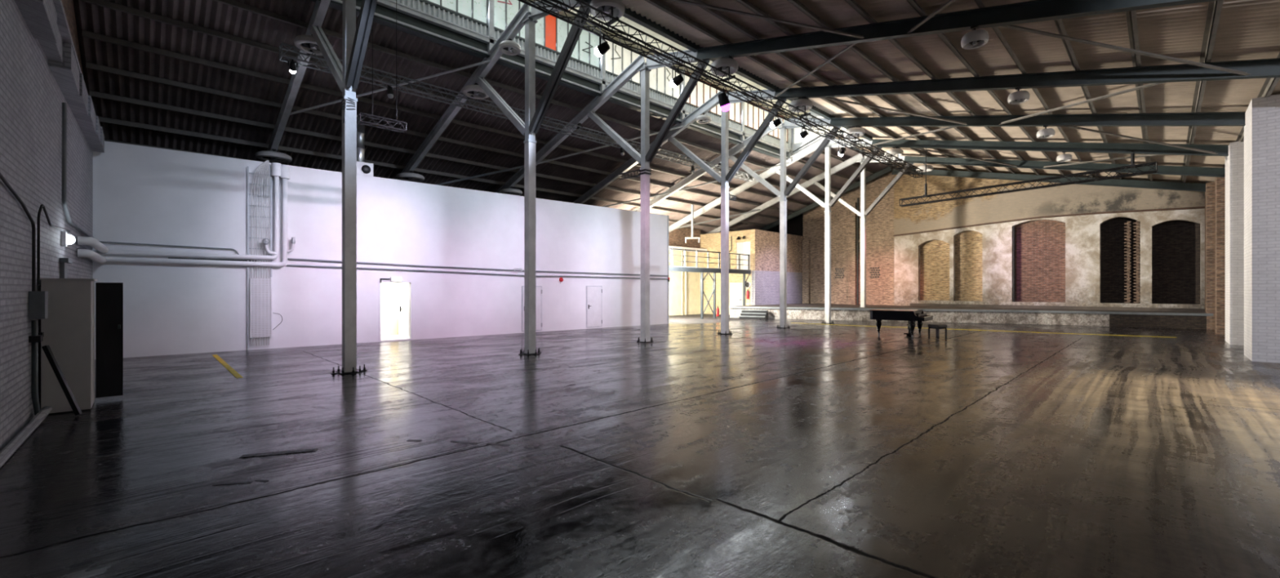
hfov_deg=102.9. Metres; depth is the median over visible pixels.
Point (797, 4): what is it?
purlin
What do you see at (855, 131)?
ceiling lamp
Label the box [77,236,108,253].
pipe
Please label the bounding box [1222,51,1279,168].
purlin
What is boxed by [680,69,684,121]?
post
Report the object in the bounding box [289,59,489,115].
brace
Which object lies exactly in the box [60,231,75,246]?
lamp
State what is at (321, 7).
rafter
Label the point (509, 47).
ceiling lamp
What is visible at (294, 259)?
pipe
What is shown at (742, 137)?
post
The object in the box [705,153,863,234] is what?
rafter
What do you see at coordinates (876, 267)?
air vent
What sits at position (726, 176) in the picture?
steel column
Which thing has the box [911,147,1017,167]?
brace
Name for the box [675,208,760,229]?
brace
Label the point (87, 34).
purlin
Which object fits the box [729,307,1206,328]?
wall
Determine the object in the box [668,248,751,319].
gallery
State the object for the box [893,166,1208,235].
wall
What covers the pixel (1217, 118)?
rafter
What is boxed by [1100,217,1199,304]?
wall
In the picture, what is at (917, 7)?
purlin
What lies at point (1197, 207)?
trim
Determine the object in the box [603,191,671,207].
brace
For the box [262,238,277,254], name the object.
pipe
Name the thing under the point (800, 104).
ceiling lamp
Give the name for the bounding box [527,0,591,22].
rafter
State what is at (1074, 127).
brace
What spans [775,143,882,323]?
steel column
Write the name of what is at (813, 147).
rafter
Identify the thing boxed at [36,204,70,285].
wire
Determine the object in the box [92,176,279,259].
pipe
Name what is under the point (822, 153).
purlin
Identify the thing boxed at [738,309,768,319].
steps
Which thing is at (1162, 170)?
rafter
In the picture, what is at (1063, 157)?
ceiling lamp
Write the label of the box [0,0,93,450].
wall
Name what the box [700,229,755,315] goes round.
wall
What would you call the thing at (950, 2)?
brace
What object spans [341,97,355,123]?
wire
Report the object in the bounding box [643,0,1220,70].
rafter
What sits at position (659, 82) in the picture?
window
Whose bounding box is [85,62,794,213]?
purlin
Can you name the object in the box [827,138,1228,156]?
rafter
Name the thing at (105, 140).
purlin
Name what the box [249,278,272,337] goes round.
guard
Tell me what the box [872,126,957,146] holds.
brace
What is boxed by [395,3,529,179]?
rafter
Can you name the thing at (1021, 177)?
rafter
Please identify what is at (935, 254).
wall niche
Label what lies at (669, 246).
trim
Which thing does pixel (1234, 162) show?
brick pillar
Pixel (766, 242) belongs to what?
wall
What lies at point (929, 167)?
ceiling lamp
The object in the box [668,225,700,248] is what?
wall
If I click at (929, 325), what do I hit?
seat cushion
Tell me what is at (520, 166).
brace
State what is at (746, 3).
purlin
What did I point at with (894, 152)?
ceiling lamp
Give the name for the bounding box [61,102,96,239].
conduit
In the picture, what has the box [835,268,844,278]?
air vent
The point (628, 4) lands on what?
wall
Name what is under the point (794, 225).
wall
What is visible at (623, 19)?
lighting truss
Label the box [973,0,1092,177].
purlin
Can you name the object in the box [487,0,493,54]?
post
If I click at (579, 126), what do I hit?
lighting truss
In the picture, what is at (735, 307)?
trim
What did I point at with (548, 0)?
power cable
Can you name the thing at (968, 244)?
wall niche
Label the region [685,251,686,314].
riser pipe
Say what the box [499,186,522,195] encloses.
ceiling lamp
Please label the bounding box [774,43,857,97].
brace
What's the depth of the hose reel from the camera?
33.26 m
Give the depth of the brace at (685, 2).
11.45 m
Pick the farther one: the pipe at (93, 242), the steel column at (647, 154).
the steel column at (647, 154)
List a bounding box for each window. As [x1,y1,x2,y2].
[425,0,487,24]
[493,0,599,68]
[605,36,680,98]
[684,73,741,124]
[744,101,787,142]
[791,111,846,155]
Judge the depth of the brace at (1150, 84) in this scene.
13.58 m
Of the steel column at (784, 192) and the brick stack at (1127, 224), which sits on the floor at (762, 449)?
the steel column at (784, 192)
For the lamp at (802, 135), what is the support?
hanging from the lighting truss at (614, 20)
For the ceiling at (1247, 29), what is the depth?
13.35 m
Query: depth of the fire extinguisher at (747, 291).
33.25 m
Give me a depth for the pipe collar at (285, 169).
15.01 m
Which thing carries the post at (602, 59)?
on the rafter at (633, 68)
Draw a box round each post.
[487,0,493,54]
[599,32,605,93]
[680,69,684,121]
[740,102,744,142]
[786,128,791,159]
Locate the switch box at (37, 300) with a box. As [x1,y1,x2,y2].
[28,291,48,319]
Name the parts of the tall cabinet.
panel, door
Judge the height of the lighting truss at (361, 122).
3.404 m
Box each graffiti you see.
[497,0,512,4]
[582,41,593,53]
[610,44,621,59]
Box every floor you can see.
[0,313,1279,577]
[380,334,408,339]
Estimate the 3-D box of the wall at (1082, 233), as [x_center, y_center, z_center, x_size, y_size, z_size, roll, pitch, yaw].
[21.743,-1.094,27.296,0.450,5.688,15.300,0,0,-44]
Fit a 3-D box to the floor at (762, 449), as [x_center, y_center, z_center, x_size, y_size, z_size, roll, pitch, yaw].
[4.859,1.850,21.509,43.000,0.200,36.000,0,0,-44]
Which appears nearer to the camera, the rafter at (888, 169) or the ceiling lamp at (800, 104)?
the ceiling lamp at (800, 104)
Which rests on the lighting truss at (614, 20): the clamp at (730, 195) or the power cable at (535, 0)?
the power cable at (535, 0)
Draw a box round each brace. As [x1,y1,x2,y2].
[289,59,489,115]
[436,165,524,185]
[538,125,683,164]
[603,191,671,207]
[668,0,864,39]
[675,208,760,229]
[676,162,790,191]
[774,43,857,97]
[822,97,967,124]
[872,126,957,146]
[906,0,955,33]
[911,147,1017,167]
[999,82,1166,124]
[1000,25,1250,75]
[1043,154,1161,168]
[1065,126,1217,154]
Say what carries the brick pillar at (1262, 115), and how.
on the floor at (762, 449)
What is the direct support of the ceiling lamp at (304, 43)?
hanging from the rafter at (321, 7)
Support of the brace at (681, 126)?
attached to the rafter at (633, 68)
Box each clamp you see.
[28,332,44,342]
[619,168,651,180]
[728,192,736,201]
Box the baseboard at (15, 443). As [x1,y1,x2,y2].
[0,405,52,467]
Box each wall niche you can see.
[920,240,949,300]
[955,231,982,301]
[1014,220,1065,302]
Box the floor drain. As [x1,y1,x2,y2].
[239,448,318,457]
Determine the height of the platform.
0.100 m
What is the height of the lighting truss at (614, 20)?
0.978 m
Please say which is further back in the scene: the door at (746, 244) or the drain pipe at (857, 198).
the drain pipe at (857, 198)
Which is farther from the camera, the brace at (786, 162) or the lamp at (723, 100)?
the brace at (786, 162)
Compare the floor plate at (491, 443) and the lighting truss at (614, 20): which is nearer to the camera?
the floor plate at (491, 443)
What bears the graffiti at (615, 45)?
attached to the window at (659, 82)
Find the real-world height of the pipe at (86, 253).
0.170 m
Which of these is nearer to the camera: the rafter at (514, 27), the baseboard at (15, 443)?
the baseboard at (15, 443)
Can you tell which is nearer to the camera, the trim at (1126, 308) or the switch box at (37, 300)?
the switch box at (37, 300)
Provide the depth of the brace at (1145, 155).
20.17 m
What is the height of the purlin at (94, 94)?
0.155 m
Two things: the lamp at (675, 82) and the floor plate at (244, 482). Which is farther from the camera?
the lamp at (675, 82)
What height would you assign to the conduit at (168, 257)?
0.044 m
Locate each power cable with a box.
[528,0,914,175]
[535,0,910,172]
[548,0,918,173]
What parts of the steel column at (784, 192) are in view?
casing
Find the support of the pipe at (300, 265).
attached to the wall at (142, 194)
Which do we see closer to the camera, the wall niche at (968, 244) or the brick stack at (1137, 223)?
the brick stack at (1137, 223)
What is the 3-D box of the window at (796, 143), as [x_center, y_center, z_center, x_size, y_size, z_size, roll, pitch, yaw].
[9.754,-8.347,26.251,0.090,2.207,4.450,0,0,-44]
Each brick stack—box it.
[1124,221,1131,302]
[1133,220,1140,302]
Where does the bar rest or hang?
on the floor at (762, 449)
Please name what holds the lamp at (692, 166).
hanging from the lighting truss at (579, 126)
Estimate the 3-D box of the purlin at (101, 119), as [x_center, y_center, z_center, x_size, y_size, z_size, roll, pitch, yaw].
[-2.713,-4.822,26.834,35.600,0.155,0.140,0,0,-44]
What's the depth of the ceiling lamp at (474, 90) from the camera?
15.91 m
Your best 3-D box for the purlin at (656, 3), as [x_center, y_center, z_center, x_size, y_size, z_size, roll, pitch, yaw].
[5.818,-7.002,17.806,35.400,0.165,0.150,0,0,-44]
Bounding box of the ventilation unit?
[356,117,373,177]
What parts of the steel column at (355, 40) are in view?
plate, casing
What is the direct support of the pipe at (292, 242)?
attached to the pipe at (284, 180)
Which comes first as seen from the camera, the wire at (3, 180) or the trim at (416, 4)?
the wire at (3, 180)
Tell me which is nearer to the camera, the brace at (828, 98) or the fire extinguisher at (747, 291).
the brace at (828, 98)
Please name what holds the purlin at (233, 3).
attached to the ceiling at (208, 14)
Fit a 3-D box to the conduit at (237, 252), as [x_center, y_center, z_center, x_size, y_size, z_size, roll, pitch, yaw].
[-12.397,-1.064,13.551,2.796,0.247,0.036,0,0,-41]
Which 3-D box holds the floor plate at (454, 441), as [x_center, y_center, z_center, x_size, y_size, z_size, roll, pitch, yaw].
[-2.007,1.748,5.825,0.340,0.004,0.050,0,0,17]
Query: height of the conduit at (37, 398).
1.245 m
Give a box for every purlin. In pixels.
[77,0,824,198]
[81,30,809,205]
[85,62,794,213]
[88,90,779,219]
[97,115,767,226]
[104,138,745,231]
[211,0,840,190]
[613,5,873,141]
[644,0,952,170]
[688,0,972,171]
[735,0,993,173]
[786,0,1015,173]
[796,160,857,182]
[821,151,875,173]
[844,0,1039,175]
[866,146,911,168]
[906,0,1064,175]
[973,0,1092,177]
[1053,19,1121,179]
[1124,10,1152,181]
[1180,0,1223,182]
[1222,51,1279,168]
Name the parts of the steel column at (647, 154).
casing, cap plate, plate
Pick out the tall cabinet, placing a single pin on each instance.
(68, 329)
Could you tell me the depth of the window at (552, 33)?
16.99 m
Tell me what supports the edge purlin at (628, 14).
attached to the ceiling at (1247, 29)
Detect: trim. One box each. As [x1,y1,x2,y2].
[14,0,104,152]
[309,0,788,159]
[331,0,788,158]
[376,0,792,153]
[392,0,788,148]
[667,215,668,324]
[668,245,706,253]
[728,306,1213,315]
[802,202,893,304]
[893,206,1204,236]
[909,302,1204,312]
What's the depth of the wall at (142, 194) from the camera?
15.95 m
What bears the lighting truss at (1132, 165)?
hanging from the rafter at (1101, 148)
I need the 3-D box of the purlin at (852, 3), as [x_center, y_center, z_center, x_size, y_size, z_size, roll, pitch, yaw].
[8.654,-6.085,14.900,35.400,0.165,0.150,0,0,-44]
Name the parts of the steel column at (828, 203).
casing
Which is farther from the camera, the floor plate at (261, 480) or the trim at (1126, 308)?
the trim at (1126, 308)
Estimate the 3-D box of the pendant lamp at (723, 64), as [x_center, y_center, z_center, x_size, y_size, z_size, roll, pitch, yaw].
[2.406,-6.409,14.573,0.800,0.388,0.800,0,0,-44]
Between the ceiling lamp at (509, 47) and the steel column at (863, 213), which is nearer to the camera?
the ceiling lamp at (509, 47)
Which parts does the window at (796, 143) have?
pane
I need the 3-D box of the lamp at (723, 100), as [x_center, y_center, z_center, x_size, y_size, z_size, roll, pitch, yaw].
[2.369,-5.320,14.363,0.336,0.620,0.379,0,0,16]
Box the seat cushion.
[927,324,947,327]
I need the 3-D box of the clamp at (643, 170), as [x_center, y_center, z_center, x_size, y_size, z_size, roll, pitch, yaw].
[-0.217,-3.890,17.261,0.280,0.244,1.390,0,0,-44]
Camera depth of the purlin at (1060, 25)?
12.05 m
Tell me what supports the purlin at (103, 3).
attached to the ceiling at (208, 14)
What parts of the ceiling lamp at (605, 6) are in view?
blade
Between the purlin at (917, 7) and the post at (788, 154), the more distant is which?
the post at (788, 154)
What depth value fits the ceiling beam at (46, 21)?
7.81 m
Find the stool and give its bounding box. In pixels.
[927,324,947,338]
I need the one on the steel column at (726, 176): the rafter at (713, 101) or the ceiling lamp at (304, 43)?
the rafter at (713, 101)
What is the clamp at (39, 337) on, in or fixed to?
attached to the wall at (31, 99)
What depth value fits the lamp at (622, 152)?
20.88 m
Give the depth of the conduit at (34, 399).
6.65 m
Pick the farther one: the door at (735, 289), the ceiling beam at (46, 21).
the door at (735, 289)
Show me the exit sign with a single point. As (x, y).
(392, 278)
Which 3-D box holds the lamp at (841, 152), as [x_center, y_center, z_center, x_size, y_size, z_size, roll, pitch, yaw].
[7.785,-5.386,19.695,0.326,0.489,0.329,0,0,-44]
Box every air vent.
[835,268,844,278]
[870,266,879,277]
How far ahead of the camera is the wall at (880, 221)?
34.60 m
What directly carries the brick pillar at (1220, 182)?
on the floor at (762, 449)
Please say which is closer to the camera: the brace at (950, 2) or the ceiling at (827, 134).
the brace at (950, 2)
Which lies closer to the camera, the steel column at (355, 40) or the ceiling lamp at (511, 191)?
the steel column at (355, 40)
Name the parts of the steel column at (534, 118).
casing, plate, cap plate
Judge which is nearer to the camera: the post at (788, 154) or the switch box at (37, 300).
the switch box at (37, 300)
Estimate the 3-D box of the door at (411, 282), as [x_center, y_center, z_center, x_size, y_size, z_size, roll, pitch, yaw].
[-8.311,0.718,17.322,1.050,1.975,0.212,0,0,-41]
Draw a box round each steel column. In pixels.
[311,0,377,374]
[475,0,591,355]
[587,58,709,342]
[667,97,786,334]
[728,123,841,328]
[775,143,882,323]
[813,158,913,307]
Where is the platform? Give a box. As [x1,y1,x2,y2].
[741,303,1206,313]
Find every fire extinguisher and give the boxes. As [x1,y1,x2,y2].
[716,306,719,315]
[746,288,749,298]
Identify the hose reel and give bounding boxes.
[745,281,751,288]
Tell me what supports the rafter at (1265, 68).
on the steel column at (726, 176)
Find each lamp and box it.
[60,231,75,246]
[254,148,292,163]
[287,59,297,74]
[293,34,333,55]
[386,84,393,98]
[396,170,424,182]
[462,83,488,99]
[498,38,520,55]
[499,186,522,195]
[589,0,625,21]
[594,33,609,57]
[620,146,624,155]
[669,67,683,88]
[691,164,694,173]
[717,88,730,111]
[769,112,781,128]
[797,124,808,139]
[838,142,845,156]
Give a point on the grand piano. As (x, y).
(911, 316)
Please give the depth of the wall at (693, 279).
34.58 m
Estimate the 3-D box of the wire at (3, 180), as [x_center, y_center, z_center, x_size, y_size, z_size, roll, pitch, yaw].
[-6.884,-0.658,5.552,0.032,1.416,3.168,0,0,-43]
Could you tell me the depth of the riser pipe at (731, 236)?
34.28 m
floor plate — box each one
[212,480,253,485]
[254,479,268,481]
[406,439,421,441]
[450,440,478,444]
[485,442,509,446]
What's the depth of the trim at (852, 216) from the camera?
34.79 m
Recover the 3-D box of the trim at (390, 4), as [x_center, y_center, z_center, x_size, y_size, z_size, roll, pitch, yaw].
[-1.173,-7.455,18.599,26.300,0.170,0.180,0,0,-44]
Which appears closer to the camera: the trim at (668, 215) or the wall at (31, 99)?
the wall at (31, 99)
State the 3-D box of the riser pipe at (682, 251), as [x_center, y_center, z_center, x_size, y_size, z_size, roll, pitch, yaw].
[2.822,-0.400,34.192,0.079,4.260,0.079,0,0,-44]
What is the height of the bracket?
2.406 m
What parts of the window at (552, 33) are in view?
pane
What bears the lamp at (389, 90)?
hanging from the lighting truss at (579, 126)
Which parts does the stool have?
seat frame, leg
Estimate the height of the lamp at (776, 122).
0.465 m
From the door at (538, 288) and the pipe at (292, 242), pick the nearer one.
the pipe at (292, 242)
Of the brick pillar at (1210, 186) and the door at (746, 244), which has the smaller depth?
the brick pillar at (1210, 186)
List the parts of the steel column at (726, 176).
casing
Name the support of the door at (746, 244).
in the wall at (710, 242)
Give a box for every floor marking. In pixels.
[212,354,242,377]
[791,322,917,328]
[956,328,1177,337]
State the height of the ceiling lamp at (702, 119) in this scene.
0.344 m
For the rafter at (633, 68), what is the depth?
19.05 m
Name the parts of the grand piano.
leg, lid, leg, leg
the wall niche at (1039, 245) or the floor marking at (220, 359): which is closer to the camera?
the floor marking at (220, 359)
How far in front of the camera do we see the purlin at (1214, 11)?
10.54 m
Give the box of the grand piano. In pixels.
[869,309,933,337]
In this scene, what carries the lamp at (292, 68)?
hanging from the lighting truss at (579, 126)
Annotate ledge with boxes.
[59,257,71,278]
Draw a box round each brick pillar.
[1204,182,1214,329]
[1214,177,1225,333]
[1225,141,1244,345]
[1244,93,1279,363]
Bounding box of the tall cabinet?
[40,278,123,413]
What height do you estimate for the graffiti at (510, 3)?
0.210 m
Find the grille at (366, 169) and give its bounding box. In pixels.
[361,164,370,173]
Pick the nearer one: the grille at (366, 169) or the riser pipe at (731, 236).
the grille at (366, 169)
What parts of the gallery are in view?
railing post, railing post, railing post, support post, railing post, rail, rail, rail, support post, railing post, railing post, railing post, support post, railing post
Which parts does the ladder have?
rail, rail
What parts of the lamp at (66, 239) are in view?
lamp glass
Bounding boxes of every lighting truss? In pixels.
[279,42,754,182]
[357,0,406,133]
[517,0,923,177]
[899,147,1157,207]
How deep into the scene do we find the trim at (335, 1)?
15.82 m
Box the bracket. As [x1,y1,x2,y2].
[684,204,700,242]
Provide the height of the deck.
6.494 m
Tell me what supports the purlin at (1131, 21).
attached to the ceiling at (1247, 29)
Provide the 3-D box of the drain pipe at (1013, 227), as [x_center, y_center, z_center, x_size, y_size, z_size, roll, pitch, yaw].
[20.669,-1.375,28.218,0.109,4.150,0.109,0,0,-44]
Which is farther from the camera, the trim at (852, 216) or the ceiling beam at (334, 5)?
the trim at (852, 216)
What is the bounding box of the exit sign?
[390,276,402,281]
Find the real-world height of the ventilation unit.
1.920 m
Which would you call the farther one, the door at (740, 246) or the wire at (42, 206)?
the door at (740, 246)
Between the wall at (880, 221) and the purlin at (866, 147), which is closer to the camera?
the purlin at (866, 147)
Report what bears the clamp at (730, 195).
attached to the steel column at (726, 176)
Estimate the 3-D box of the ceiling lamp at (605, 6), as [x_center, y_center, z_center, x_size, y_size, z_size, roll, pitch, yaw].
[-0.736,-6.409,11.507,0.800,0.388,0.800,0,0,-44]
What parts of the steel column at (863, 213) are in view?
casing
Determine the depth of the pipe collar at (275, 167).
14.88 m
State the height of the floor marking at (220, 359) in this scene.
0.006 m
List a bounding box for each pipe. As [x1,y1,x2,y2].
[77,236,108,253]
[77,248,106,262]
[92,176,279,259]
[92,177,287,266]
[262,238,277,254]
[286,237,295,253]
[286,264,668,279]
[287,257,669,276]
[681,251,682,315]
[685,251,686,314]
[728,235,732,252]
[857,198,858,304]
[1012,226,1014,302]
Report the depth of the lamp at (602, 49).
11.23 m
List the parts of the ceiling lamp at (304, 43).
blade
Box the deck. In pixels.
[376,4,844,153]
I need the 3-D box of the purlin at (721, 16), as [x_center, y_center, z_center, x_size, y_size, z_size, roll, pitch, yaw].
[6.517,-6.776,17.090,35.400,0.165,0.150,0,0,-44]
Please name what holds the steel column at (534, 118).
on the floor at (762, 449)
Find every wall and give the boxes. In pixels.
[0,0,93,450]
[93,141,667,359]
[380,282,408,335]
[625,4,705,47]
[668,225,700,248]
[668,249,704,315]
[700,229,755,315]
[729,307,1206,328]
[751,229,803,305]
[766,213,803,235]
[803,168,893,305]
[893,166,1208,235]
[893,208,1204,308]
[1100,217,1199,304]
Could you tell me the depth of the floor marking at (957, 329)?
20.00 m
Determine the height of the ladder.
5.460 m
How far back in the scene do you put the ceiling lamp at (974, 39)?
10.09 m
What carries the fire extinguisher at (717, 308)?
on the floor at (762, 449)
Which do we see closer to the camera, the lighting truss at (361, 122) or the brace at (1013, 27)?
the brace at (1013, 27)
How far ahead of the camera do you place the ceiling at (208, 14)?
16.33 m
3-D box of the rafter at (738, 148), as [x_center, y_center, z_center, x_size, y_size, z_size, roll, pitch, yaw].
[1.426,-5.220,28.149,0.170,5.103,14.405,0,0,-44]
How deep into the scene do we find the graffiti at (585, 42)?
18.01 m
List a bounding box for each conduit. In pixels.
[31,320,39,415]
[36,320,40,410]
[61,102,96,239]
[98,240,239,254]
[168,257,257,261]
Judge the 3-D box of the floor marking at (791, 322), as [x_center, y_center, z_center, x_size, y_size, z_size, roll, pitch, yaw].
[10.414,1.746,24.393,6.509,0.006,0.302,0,0,36]
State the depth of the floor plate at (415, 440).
5.88 m
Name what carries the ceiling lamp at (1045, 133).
hanging from the rafter at (1217, 118)
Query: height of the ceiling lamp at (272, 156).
0.344 m
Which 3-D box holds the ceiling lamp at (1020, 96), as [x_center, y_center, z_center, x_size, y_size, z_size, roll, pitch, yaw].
[9.829,-5.039,13.252,0.470,0.356,0.470,0,0,-44]
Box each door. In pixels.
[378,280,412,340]
[398,284,408,318]
[521,285,542,331]
[586,285,602,327]
[729,282,742,306]
[736,242,743,269]
[743,241,750,269]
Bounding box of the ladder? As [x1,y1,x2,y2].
[247,160,271,348]
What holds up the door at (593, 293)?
in the wall at (142, 194)
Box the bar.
[41,344,82,415]
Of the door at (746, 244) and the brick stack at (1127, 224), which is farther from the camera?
the door at (746, 244)
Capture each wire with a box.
[0,172,35,291]
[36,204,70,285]
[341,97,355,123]
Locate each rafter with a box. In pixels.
[263,0,330,163]
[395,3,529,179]
[495,55,644,193]
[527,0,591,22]
[573,91,722,204]
[634,117,782,211]
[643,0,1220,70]
[668,137,824,232]
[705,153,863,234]
[726,57,1279,103]
[759,166,892,231]
[782,111,1245,128]
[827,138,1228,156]
[862,154,1225,177]
[891,167,1205,191]
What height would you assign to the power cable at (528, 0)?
0.097 m
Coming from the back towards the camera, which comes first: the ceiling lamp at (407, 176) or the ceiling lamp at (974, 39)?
the ceiling lamp at (407, 176)
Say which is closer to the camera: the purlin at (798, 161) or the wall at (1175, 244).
the wall at (1175, 244)
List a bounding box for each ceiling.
[72,0,893,232]
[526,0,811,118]
[622,0,1279,182]
[825,133,896,166]
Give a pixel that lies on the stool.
(937, 326)
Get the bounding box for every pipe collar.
[271,162,281,177]
[280,164,289,179]
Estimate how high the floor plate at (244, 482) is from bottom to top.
0.004 m
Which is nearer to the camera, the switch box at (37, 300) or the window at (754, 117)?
the switch box at (37, 300)
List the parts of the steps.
panel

